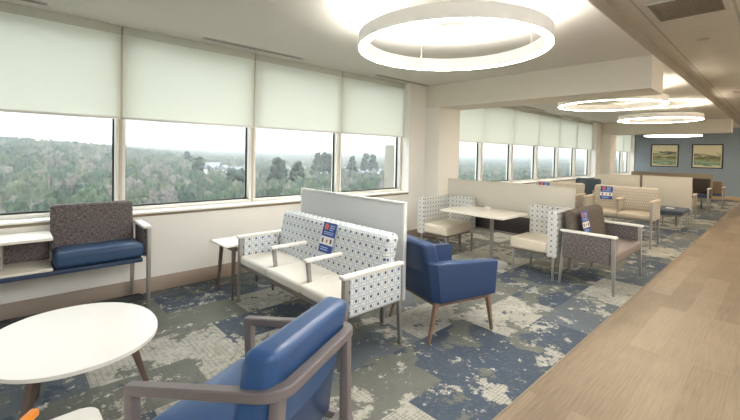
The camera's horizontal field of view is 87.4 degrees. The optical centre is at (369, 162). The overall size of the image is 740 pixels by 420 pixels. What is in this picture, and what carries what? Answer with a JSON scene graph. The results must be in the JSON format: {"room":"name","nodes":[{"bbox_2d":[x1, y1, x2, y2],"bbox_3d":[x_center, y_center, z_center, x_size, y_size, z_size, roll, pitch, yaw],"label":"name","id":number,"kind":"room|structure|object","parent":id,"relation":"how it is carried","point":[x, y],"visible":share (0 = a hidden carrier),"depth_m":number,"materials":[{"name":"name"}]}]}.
{"room":"hospital waiting room","nodes":[
{"label":"hospital waiting room","id":0,"kind":"room"},
{"bbox_2d":[0,83,634,303],"bbox_3d":[2.768,-0.109,8.761,24.000,2.900,0.660,0,2,-43],"label":"wall","id":1,"kind":"structure","parent":0,"point":[181,242],"depth_m":4.85,"materials":[{"name":"beige paint"}]},
{"bbox_2d":[0,27,122,220],"bbox_3d":[-3.121,-0.445,3.551,1.430,1.895,0.145,0,2,-43],"label":"window","id":2,"kind":"structure","parent":1,"relation":"in","point":[116,123],"depth_m":3.97,"materials":[{"name":"paint"}]},
{"bbox_2d":[0,1,120,118],"bbox_3d":[-3.055,-0.916,3.457,1.412,0.945,0.032,0,2,-43],"label":"roller shade","id":3,"kind":"object","parent":2,"relation":"attached to","point":[52,63],"visible":1,"depth_m":3.59,"materials":[{"name":"fabric"}]},
{"bbox_2d":[122,60,254,210],"bbox_3d":[-2.068,-0.447,4.533,1.450,1.895,0.145,0,2,-43],"label":"window","id":4,"kind":"structure","parent":1,"relation":"in","point":[249,132],"depth_m":4.72,"materials":[{"name":"paint"}]},
{"bbox_2d":[122,26,254,127],"bbox_3d":[-2.002,-0.919,4.439,1.432,0.945,0.032,0,2,-43],"label":"roller shade","id":5,"kind":"object","parent":4,"relation":"attached to","point":[166,78],"visible":1,"depth_m":4.35,"materials":[{"name":"fabric"}]},
{"bbox_2d":[0,191,407,225],"bbox_3d":[-2.010,0.514,4.437,7.150,0.020,0.206,0,2,-43],"label":"trim","id":6,"kind":"structure","parent":1,"relation":"attached to","point":[150,211],"depth_m":4.39,"materials":[{"name":"paint"}]},
{"bbox_2d":[0,193,408,228],"bbox_3d":[-2.060,0.534,4.490,7.150,0.025,0.362,0,2,-43],"label":"sill","id":7,"kind":"structure","parent":1,"relation":"attached to","point":[250,206],"depth_m":4.31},
{"bbox_2d":[0,229,442,320],"bbox_3d":[2.864,1.268,8.662,24.000,0.155,0.324,0,2,-43],"label":"baseboard","id":8,"kind":"structure","parent":1,"relation":"attached to","point":[11,310],"depth_m":3.81,"materials":[{"name":"wood"}]},
{"bbox_2d":[253,61,340,201],"bbox_3d":[-1.019,-0.450,5.512,1.420,1.895,0.145,0,2,-43],"label":"window","id":9,"kind":"structure","parent":1,"relation":"in","point":[335,180],"depth_m":5.92,"materials":[{"name":"paint"}]},
{"bbox_2d":[255,54,341,132],"bbox_3d":[-0.953,-0.921,5.418,1.402,0.945,0.032,0,2,-43],"label":"roller shade","id":10,"kind":"object","parent":9,"relation":"attached to","point":[289,95],"visible":1,"depth_m":5.35,"materials":[{"name":"fabric"}]},
{"bbox_2d":[339,77,401,193],"bbox_3d":[0.020,-0.452,6.480,1.420,1.895,0.145,0,2,-43],"label":"window","id":11,"kind":"structure","parent":1,"relation":"in","point":[398,140],"depth_m":6.89,"materials":[{"name":"paint"}]},
{"bbox_2d":[341,71,404,136],"bbox_3d":[0.086,-0.924,6.386,1.402,0.945,0.032,0,2,-43],"label":"roller shade","id":12,"kind":"object","parent":11,"relation":"attached to","point":[372,106],"visible":1,"depth_m":6.33,"materials":[{"name":"fabric"}]},
{"bbox_2d":[475,143,482,180],"bbox_3d":[1.954,-0.457,8.284,1.470,1.895,0.145,0,2,-43],"label":"window","id":13,"kind":"structure","parent":1,"relation":"in","point":[478,162],"depth_m":8.74,"materials":[{"name":"paint"}]},
{"bbox_2d":[481,144,512,182],"bbox_3d":[3.014,-0.460,9.273,1.430,1.895,0.145,0,2,-43],"label":"window","id":14,"kind":"structure","parent":1,"relation":"in","point":[509,157],"depth_m":9.71,"materials":[{"name":"paint"}]},
{"bbox_2d":[512,146,537,181],"bbox_3d":[4.060,-0.462,10.248,1.430,1.895,0.145,0,2,-43],"label":"window","id":15,"kind":"structure","parent":1,"relation":"in","point":[534,148],"depth_m":10.68,"materials":[{"name":"paint"}]},
{"bbox_2d":[537,148,558,179],"bbox_3d":[5.110,-0.465,11.227,1.440,1.895,0.145,0,2,-43],"label":"window","id":16,"kind":"structure","parent":1,"relation":"in","point":[555,150],"depth_m":11.66,"materials":[{"name":"paint"}]},
{"bbox_2d":[521,179,575,183],"bbox_3d":[4.584,0.518,10.686,8.620,0.025,0.362,0,2,-43],"label":"sill","id":17,"kind":"structure","parent":1,"relation":"attached to","point":[570,179],"depth_m":11.15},
{"bbox_2d":[510,177,594,183],"bbox_3d":[4.634,0.498,10.633,8.620,0.020,0.206,0,2,-43],"label":"trim","id":18,"kind":"structure","parent":1,"relation":"attached to","point":[577,177],"depth_m":11.09,"materials":[{"name":"paint"}]},
{"bbox_2d":[558,149,575,178],"bbox_3d":[6.148,-0.467,12.196,1.400,1.895,0.145,0,2,-43],"label":"window","id":19,"kind":"structure","parent":1,"relation":"in","point":[573,151],"depth_m":12.62,"materials":[{"name":"paint"}]},
{"bbox_2d":[575,122,590,177],"bbox_3d":[7.190,-0.469,13.168,1.450,1.895,0.145,0,2,-43],"label":"window","id":20,"kind":"structure","parent":1,"relation":"in","point":[588,152],"depth_m":13.61,"materials":[{"name":"paint"}]},
{"bbox_2d":[577,120,592,149],"bbox_3d":[7.256,-0.936,13.074,1.432,0.955,0.032,0,2,-43],"label":"roller shade","id":21,"kind":"object","parent":20,"relation":"attached to","point":[584,128],"visible":1,"depth_m":13.04,"materials":[{"name":"fabric"}]},
{"bbox_2d":[615,152,622,173],"bbox_3d":[10.134,-0.477,15.913,1.200,1.895,0.145,0,2,-43],"label":"window","id":22,"kind":"structure","parent":1,"relation":"in","point":[620,154],"depth_m":16.28,"materials":[{"name":"paint"}]},
{"bbox_2d":[622,152,629,173],"bbox_3d":[10.975,-0.479,16.697,1.100,1.895,0.145,0,2,-43],"label":"window","id":23,"kind":"structure","parent":1,"relation":"in","point":[627,153],"depth_m":17.03,"materials":[{"name":"paint"}]},
{"bbox_2d":[0,198,739,419],"bbox_3d":[5.716,1.555,5.605,24.000,0.150,9.300,0,2,-43],"label":"floor","id":24,"kind":"structure","parent":0,"point":[469,370],"depth_m":3.10,"materials":[{"name":"carpet"}]},
{"bbox_2d":[0,200,151,328],"bbox_3d":[-3.151,0.871,2.934,2.590,0.986,0.449,0,2,-43],"label":"seating","id":25,"kind":"object","parent":24,"relation":"on","point":[88,235],"visible":1,"depth_m":3.45,"materials":[{"name":"blue fabric"}]},
{"bbox_2d":[0,230,52,245],"bbox_3d":[-3.425,0.622,2.695,1.865,0.027,0.390,0,2,-43],"label":"shelf","id":26,"kind":"object","parent":25,"relation":"attached to","point":[46,235],"depth_m":3.17,"materials":[{"name":"white laminate"}]},
{"bbox_2d":[0,258,52,278],"bbox_3d":[-3.409,0.867,2.677,1.862,0.022,0.415,0,2,-43],"label":"shelf","id":27,"kind":"object","parent":25,"relation":"attached to","point":[29,267],"depth_m":3.15,"materials":[{"name":"beige laminate"}]},
{"bbox_2d":[51,407,102,419],"bbox_3d":[-1.066,1.198,1.227,0.400,0.500,0.440,0,2,-45],"label":"side table","id":28,"kind":"object","parent":24,"relation":"on","point":[88,413],"visible":1,"depth_m":1.45,"materials":[{"name":"white laminate"}]},
{"bbox_2d":[19,408,38,419],"bbox_3d":[-1.101,0.879,1.229,0.072,0.136,0.111,1,1,-8],"label":"spray bottle","id":29,"kind":"object","parent":28,"relation":"on","point":[31,414],"visible":1,"depth_m":1.25,"materials":[{"name":"plastic"}]},
{"bbox_2d":[0,302,157,418],"bbox_3d":[-1.710,1.197,2.240,0.824,0.431,0.964,0,2,-43],"label":"coffee table","id":30,"kind":"object","parent":24,"relation":"on","point":[66,342],"visible":1,"depth_m":2.15,"materials":[{"name":"white laminate"}]},
{"bbox_2d":[123,297,352,419],"bbox_3d":[-0.432,1.024,1.558,0.708,0.865,0.673,2,2,22],"label":"armchair","id":31,"kind":"object","parent":24,"relation":"on","point":[288,375],"visible":1,"depth_m":1.40,"materials":[{"name":"blue leather"}]},
{"bbox_2d":[211,236,273,299],"bbox_3d":[-1.346,1.093,4.159,0.580,0.556,0.402,0,2,-43],"label":"end table","id":32,"kind":"object","parent":24,"relation":"on","point":[230,243],"visible":0.59,"depth_m":3.98,"materials":[{"name":"white laminate"}]},
{"bbox_2d":[236,210,403,370],"bbox_3d":[-0.531,0.967,3.446,0.625,0.876,1.695,0,2,-43],"label":"sofa","id":33,"kind":"object","parent":24,"relation":"on","point":[361,270],"visible":0.95,"depth_m":3.24,"materials":[{"name":"white fabric"}]},
{"bbox_2d":[318,222,336,253],"bbox_3d":[-0.381,0.673,3.482,0.061,0.264,0.206,0,2,-43],"label":"card","id":34,"kind":"object","parent":33,"relation":"hanging from","point":[329,229],"visible":0.99,"depth_m":3.48,"materials":[{"name":"blue paper"}]},
{"bbox_2d":[301,188,406,325],"bbox_3d":[-0.241,0.852,3.787,0.040,1.100,1.550,0,2,-43],"label":"divider","id":35,"kind":"object","parent":24,"relation":"on","point":[376,213],"visible":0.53,"depth_m":3.54,"materials":[{"name":"grey fabric"}]},
{"bbox_2d":[388,234,497,345],"bbox_3d":[0.610,1.029,3.446,0.744,0.802,0.677,0,2,-28],"label":"armchair","id":36,"kind":"object","parent":24,"relation":"on","point":[432,275],"visible":0.86,"depth_m":3.16,"materials":[{"name":"blue leather"}]},
{"bbox_2d":[418,195,475,250],"bbox_3d":[1.204,0.954,6.028,0.780,0.845,0.540,0,2,-43],"label":"chair","id":37,"kind":"object","parent":24,"relation":"on","point":[431,221],"visible":0.94,"depth_m":5.99,"materials":[{"name":"grey fabric"}]},
{"bbox_2d":[440,205,527,268],"bbox_3d":[1.577,1.035,5.409,0.720,0.730,0.960,0,2,-43],"label":"cafe table","id":38,"kind":"object","parent":24,"relation":"on","point":[498,214],"visible":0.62,"depth_m":5.33,"materials":[{"name":"beige laminate"}]},
{"bbox_2d":[448,178,575,267],"bbox_3d":[2.010,0.845,5.845,0.040,1.105,2.010,0,2,-43],"label":"divider","id":39,"kind":"object","parent":24,"relation":"on","point":[518,197],"visible":0.48,"depth_m":5.74,"materials":[{"name":"fabric"}]},
{"bbox_2d":[510,204,572,281],"bbox_3d":[2.244,1.000,5.030,0.620,0.845,0.590,0,2,-43],"label":"chair","id":40,"kind":"object","parent":24,"relation":"on","point":[544,236],"visible":0.96,"depth_m":4.87,"materials":[{"name":"grey fabric"}]},
{"bbox_2d":[536,181,585,207],"bbox_3d":[3.734,0.888,7.886,0.640,0.990,1.015,0,2,-43],"label":"sofa","id":41,"kind":"object","parent":24,"relation":"on","point":[580,187],"visible":0.16,"depth_m":7.71,"materials":[{"name":"beige fabric"}]},
{"bbox_2d":[539,182,549,185],"bbox_3d":[3.667,0.529,8.164,0.027,0.239,0.220,0,2,-43],"label":"card","id":42,"kind":"object","parent":41,"relation":"hanging from","point":[540,183],"visible":0.34,"depth_m":8.17,"materials":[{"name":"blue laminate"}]},
{"bbox_2d":[576,178,600,194],"bbox_3d":[5.008,0.871,9.046,0.585,1.020,0.595,0,2,-43],"label":"chair","id":43,"kind":"object","parent":24,"relation":"on","point":[589,183],"visible":0.21,"depth_m":9.10,"materials":[{"name":"fabric"}]},
{"bbox_2d":[558,204,643,296],"bbox_3d":[2.873,1.005,4.780,1.185,0.876,0.600,0,2,-43],"label":"armchair","id":44,"kind":"object","parent":24,"relation":"on","point":[608,243],"visible":0.99,"depth_m":4.55,"materials":[{"name":"brown fabric"}]},
{"bbox_2d":[580,211,590,231],"bbox_3d":[2.532,0.697,4.545,0.261,0.254,0.044,0,2,-43],"label":"card","id":45,"kind":"object","parent":44,"relation":"hanging from","point":[584,216],"visible":0.98,"depth_m":4.54,"materials":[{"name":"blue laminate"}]},
{"bbox_2d":[492,202,739,419],"bbox_3d":[5.082,1.449,6.284,24.000,0.003,0.012,0,2,-43],"label":"trim","id":46,"kind":"structure","parent":24,"relation":"on","point":[594,330],"depth_m":3.07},
{"bbox_2d":[598,173,639,217],"bbox_3d":[6.131,0.835,9.586,0.040,1.110,0.900,0,2,-43],"label":"divider","id":47,"kind":"object","parent":24,"relation":"on","point":[606,179],"visible":0.38,"depth_m":9.54,"materials":[{"name":"fabric"}]},
{"bbox_2d":[582,184,660,248],"bbox_3d":[4.542,0.926,7.020,0.640,0.990,1.085,0,2,-43],"label":"sofa","id":48,"kind":"object","parent":24,"relation":"on","point":[642,204],"visible":0.77,"depth_m":6.92,"materials":[{"name":"beige fabric"}]},
{"bbox_2d":[600,186,612,198],"bbox_3d":[4.465,0.559,7.308,0.027,0.239,0.200,0,2,-43],"label":"card","id":49,"kind":"object","parent":48,"relation":"hanging from","point":[606,192],"visible":1,"depth_m":7.31,"materials":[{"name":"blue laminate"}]},
{"bbox_2d":[642,175,692,225],"bbox_3d":[6.785,0.864,8.884,0.040,1.115,0.920,0,2,-43],"label":"divider","id":50,"kind":"object","parent":24,"relation":"on","point":[674,191],"visible":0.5,"depth_m":8.78,"materials":[{"name":"fabric"}]},
{"bbox_2d":[631,171,712,207],"bbox_3d":[9.853,0.854,12.750,0.040,1.070,2.150,0,2,-43],"label":"divider","id":51,"kind":"object","parent":24,"relation":"on","point":[700,176],"visible":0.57,"depth_m":12.57,"materials":[{"name":"brown wood"}]},
{"bbox_2d":[654,206,689,232],"bbox_3d":[6.476,1.195,8.323,0.860,0.467,0.500,0,2,-43],"label":"table","id":52,"kind":"object","parent":24,"relation":"on","point":[679,212],"visible":0.8,"depth_m":8.07,"materials":[{"name":"stone"}]},
{"bbox_2d":[691,187,697,221],"bbox_3d":[7.767,0.986,9.928,0.625,0.861,0.895,0,2,-43],"label":"armchair","id":53,"kind":"object","parent":24,"relation":"on","point":[694,196],"visible":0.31,"depth_m":9.50,"materials":[{"name":"beige fabric"}]},
{"bbox_2d":[692,178,711,210],"bbox_3d":[9.971,0.945,12.023,0.605,0.931,0.915,0,2,-43],"label":"armchair","id":54,"kind":"object","parent":24,"relation":"on","point":[702,187],"visible":0.52,"depth_m":11.90,"materials":[{"name":"brown fabric"}]},
{"bbox_2d":[711,181,725,207],"bbox_3d":[11.011,0.995,12.681,0.625,0.841,0.895,0,2,-43],"label":"armchair","id":55,"kind":"object","parent":24,"relation":"on","point":[718,189],"visible":0.49,"depth_m":12.26,"materials":[{"name":"brown fabric"}]},
{"bbox_2d":[0,0,739,127],"bbox_3d":[3.909,-1.496,7.534,24.000,0.300,3.560,0,2,-43],"label":"ceiling","id":56,"kind":"structure","parent":0,"point":[324,33],"depth_m":4.03,"materials":[{"name":"white paint"}]},
{"bbox_2d":[20,0,47,5],"bbox_3d":[-3.280,-1.378,2.927,1.300,0.006,0.080,0,2,-43],"label":"ceiling vent","id":57,"kind":"object","parent":56,"relation":"in","point":[30,1],"visible":1,"depth_m":3.32,"materials":[{"name":"grey metal"}]},
{"bbox_2d":[202,37,303,59],"bbox_3d":[-1.368,-1.382,4.711,1.290,0.006,0.080,0,2,-43],"label":"ceiling vent","id":58,"kind":"object","parent":56,"relation":"in","point":[205,38],"visible":1,"depth_m":4.64,"materials":[{"name":"grey metal"}]},
{"bbox_2d":[375,74,428,85],"bbox_3d":[0.566,-1.387,6.515,1.280,0.006,0.080,0,2,-43],"label":"ceiling vent","id":59,"kind":"object","parent":56,"relation":"in","point":[377,74],"visible":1,"depth_m":6.49,"materials":[{"name":"grey metal"}]},
{"bbox_2d":[359,0,554,70],"bbox_3d":[0.706,-1.138,3.331,1.600,0.340,1.600,0,2,-43],"label":"ring light","id":60,"kind":"object","parent":56,"relation":"hanging from","point":[537,21],"visible":1,"depth_m":2.80,"materials":[{"name":"white"}]},
{"bbox_2d":[459,108,483,142],"bbox_3d":[2.020,-0.923,8.190,1.452,0.955,0.032,0,2,-43],"label":"roller shade","id":61,"kind":"object","parent":56,"relation":"hanging from","point":[472,120],"visible":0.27,"depth_m":8.36,"materials":[{"name":"fabric"}]},
{"bbox_2d":[484,106,514,144],"bbox_3d":[3.080,-0.926,9.179,1.412,0.955,0.032,0,2,-43],"label":"roller shade","id":62,"kind":"object","parent":56,"relation":"hanging from","point":[498,121],"visible":0.78,"depth_m":9.16,"materials":[{"name":"fabric"}]},
{"bbox_2d":[514,107,539,146],"bbox_3d":[4.126,-0.929,10.155,1.412,0.955,0.032,0,2,-43],"label":"roller shade","id":63,"kind":"object","parent":56,"relation":"hanging from","point":[526,129],"visible":1,"depth_m":10.11,"materials":[{"name":"fabric"}]},
{"bbox_2d":[426,54,663,109],"bbox_3d":[2.413,-1.142,6.038,0.630,0.395,3.390,0,2,-43],"label":"beam","id":64,"kind":"structure","parent":56,"relation":"attached to","point":[640,75],"depth_m":5.42,"materials":[{"name":"paint"}]},
{"bbox_2d":[539,112,560,147],"bbox_3d":[5.176,-0.931,11.133,1.422,0.955,0.032,0,2,-43],"label":"roller shade","id":65,"kind":"object","parent":56,"relation":"hanging from","point":[549,125],"visible":0.98,"depth_m":11.09,"materials":[{"name":"fabric"}]},
{"bbox_2d":[560,116,577,148],"bbox_3d":[6.214,-0.934,12.102,1.382,0.955,0.032,0,2,-43],"label":"roller shade","id":66,"kind":"object","parent":56,"relation":"hanging from","point":[568,126],"visible":1,"depth_m":12.07,"materials":[{"name":"fabric"}]},
{"bbox_2d":[558,94,668,110],"bbox_3d":[4.125,-1.149,6.643,1.600,0.340,1.600,0,2,-43],"label":"ring light","id":67,"kind":"object","parent":56,"relation":"hanging from","point":[662,99],"visible":0.71,"depth_m":6.84,"materials":[{"name":"white"}]},
{"bbox_2d":[616,135,623,151],"bbox_3d":[10.200,-0.943,15.819,1.182,0.955,0.032,0,2,-43],"label":"roller shade","id":68,"kind":"object","parent":56,"relation":"hanging from","point":[619,138],"visible":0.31,"depth_m":15.84,"materials":[{"name":"fabric"}]},
{"bbox_2d":[623,135,630,151],"bbox_3d":[11.041,-0.945,16.603,1.082,0.955,0.032,0,2,-43],"label":"roller shade","id":69,"kind":"object","parent":56,"relation":"hanging from","point":[627,138],"visible":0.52,"depth_m":16.61,"materials":[{"name":"fabric"}]},
{"bbox_2d":[618,100,703,122],"bbox_3d":[6.534,-1.142,8.753,1.560,0.360,1.560,0,2,-43],"label":"ring light","id":70,"kind":"object","parent":56,"relation":"hanging from","point":[654,117],"visible":0.96,"depth_m":8.52,"materials":[{"name":"white"}]},
{"bbox_2d":[601,119,732,134],"bbox_3d":[9.638,-1.160,12.777,0.630,0.395,3.390,0,2,-43],"label":"beam","id":71,"kind":"structure","parent":56,"relation":"attached to","point":[706,126],"depth_m":12.36,"materials":[{"name":"paint"}]},
{"bbox_2d":[644,134,701,136],"bbox_3d":[10.815,-1.162,13.839,1.640,0.395,1.640,0,2,-43],"label":"ring light","id":72,"kind":"object","parent":56,"relation":"hanging from","point":[654,135],"visible":0.54,"depth_m":14.08,"materials":[{"name":"white plastic"}]},
{"bbox_2d":[384,145,394,187],"bbox_3d":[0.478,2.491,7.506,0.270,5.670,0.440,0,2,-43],"label":"building","id":73,"kind":"structure","parent":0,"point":[389,149],"depth_m":7.41,"materials":[{"name":"beige concrete"}]},
{"bbox_2d":[606,0,739,120],"bbox_3d":[7.040,-1.409,4.177,24.000,0.180,5.598,0,2,-43],"label":"ceiling","id":74,"kind":"structure","parent":0,"point":[713,63],"depth_m":4.47,"materials":[{"name":"paint"}]},
{"bbox_2d":[586,0,739,124],"bbox_3d":[5.127,-1.439,6.229,24.000,0.300,0.012,0,2,-43],"label":"trim","id":75,"kind":"structure","parent":74,"relation":"attached to","point":[603,6],"depth_m":4.36,"materials":[{"name":"paint"}]},
{"bbox_2d":[644,0,728,22],"bbox_3d":[2.809,-1.382,3.435,0.600,0.012,0.510,0,2,-43],"label":"ceiling vent","id":76,"kind":"object","parent":74,"relation":"in","point":[666,10],"visible":1,"depth_m":3.45,"materials":[{"name":"metal"}]},
{"bbox_2d":[697,38,709,40],"bbox_3d":[3.740,-1.386,4.344,0.110,0.018,0.110,0,2,-43],"label":"sprinkler cover","id":77,"kind":"object","parent":74,"relation":"attached to","point":[700,39],"visible":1,"depth_m":4.32,"materials":[{"name":"beige metal"}]},
{"bbox_2d":[634,128,739,196],"bbox_3d":[14.648,-0.013,13.764,0.200,3.250,9.550,0,2,-43],"label":"wall","id":78,"kind":"structure","parent":0,"point":[729,175],"depth_m":15.31,"materials":[{"name":"blue paint"}]},
{"bbox_2d":[650,144,678,166],"bbox_3d":[12.275,-0.310,16.135,0.035,0.930,0.930,0,2,-43],"label":"framed picture","id":79,"kind":"object","parent":78,"relation":"attached to","point":[662,155],"visible":1,"depth_m":16.13},
{"bbox_2d":[691,144,723,168],"bbox_3d":[13.195,-0.262,15.149,0.035,0.940,0.930,0,2,-43],"label":"framed picture","id":80,"kind":"object","parent":78,"relation":"attached to","point":[703,155],"visible":1,"depth_m":15.14},
{"bbox_2d":[694,146,720,166],"bbox_3d":[13.198,-0.262,15.151,0.004,0.810,0.800,0,2,-43],"label":"painting","id":81,"kind":"object","parent":80,"relation":"attached to","point":[704,156],"depth_m":15.14},
{"bbox_2d":[711,196,739,200],"bbox_3d":[14.592,1.387,13.671,0.014,0.155,9.000,0,2,-43],"label":"baseboard","id":82,"kind":"structure","parent":78,"relation":"attached to","point":[731,198],"depth_m":14.68,"materials":[{"name":"brown wood"}]},
{"label":"outside","id":83,"kind":"structure","parent":0,"visible":0},
{"bbox_3d":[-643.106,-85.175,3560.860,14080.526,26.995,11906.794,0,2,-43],"label":"ground","id":84,"kind":"structure","parent":83,"visible":0},
{"bbox_2d":[194,164,211,173],"bbox_3d":[-111.760,10.433,254.169,13.200,20.400,9.200,2,2,21],"label":"house","id":85,"kind":"structure","parent":84,"relation":"on","point":[206,165],"depth_m":251.03,"materials":[{"name":"white"}]},
{"bbox_2d":[205,162,219,168],"bbox_3d":[-117.730,9.583,289.929,9.200,20.400,13.200,2,2,26],"label":"house","id":86,"kind":"structure","parent":84,"relation":"on","point":[212,164],"depth_m":287.57,"materials":[{"name":"white"}]},
{"bbox_2d":[217,165,228,170],"bbox_3d":[-102.582,11.434,271.551,9.200,20.400,13.200,1,1,-10],"label":"house","id":87,"kind":"structure","parent":84,"relation":"on","point":[222,167],"depth_m":264.99,"materials":[{"name":"white"}]},
{"bbox_2d":[224,167,244,172],"bbox_3d":[-91.007,12.689,262.372,9.200,20.400,13.200,2,2,32],"label":"house","id":88,"kind":"structure","parent":84,"relation":"on","point":[237,168],"depth_m":260.34,"materials":[{"name":"white"}]},
{"bbox_2d":[0,136,624,212],"bbox_3d":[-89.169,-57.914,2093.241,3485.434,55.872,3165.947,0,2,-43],"label":"woodland","id":89,"kind":"object","parent":84,"relation":"on","point":[35,175],"visible":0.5,"depth_m":175.89,"materials":[{"name":"green plant"}]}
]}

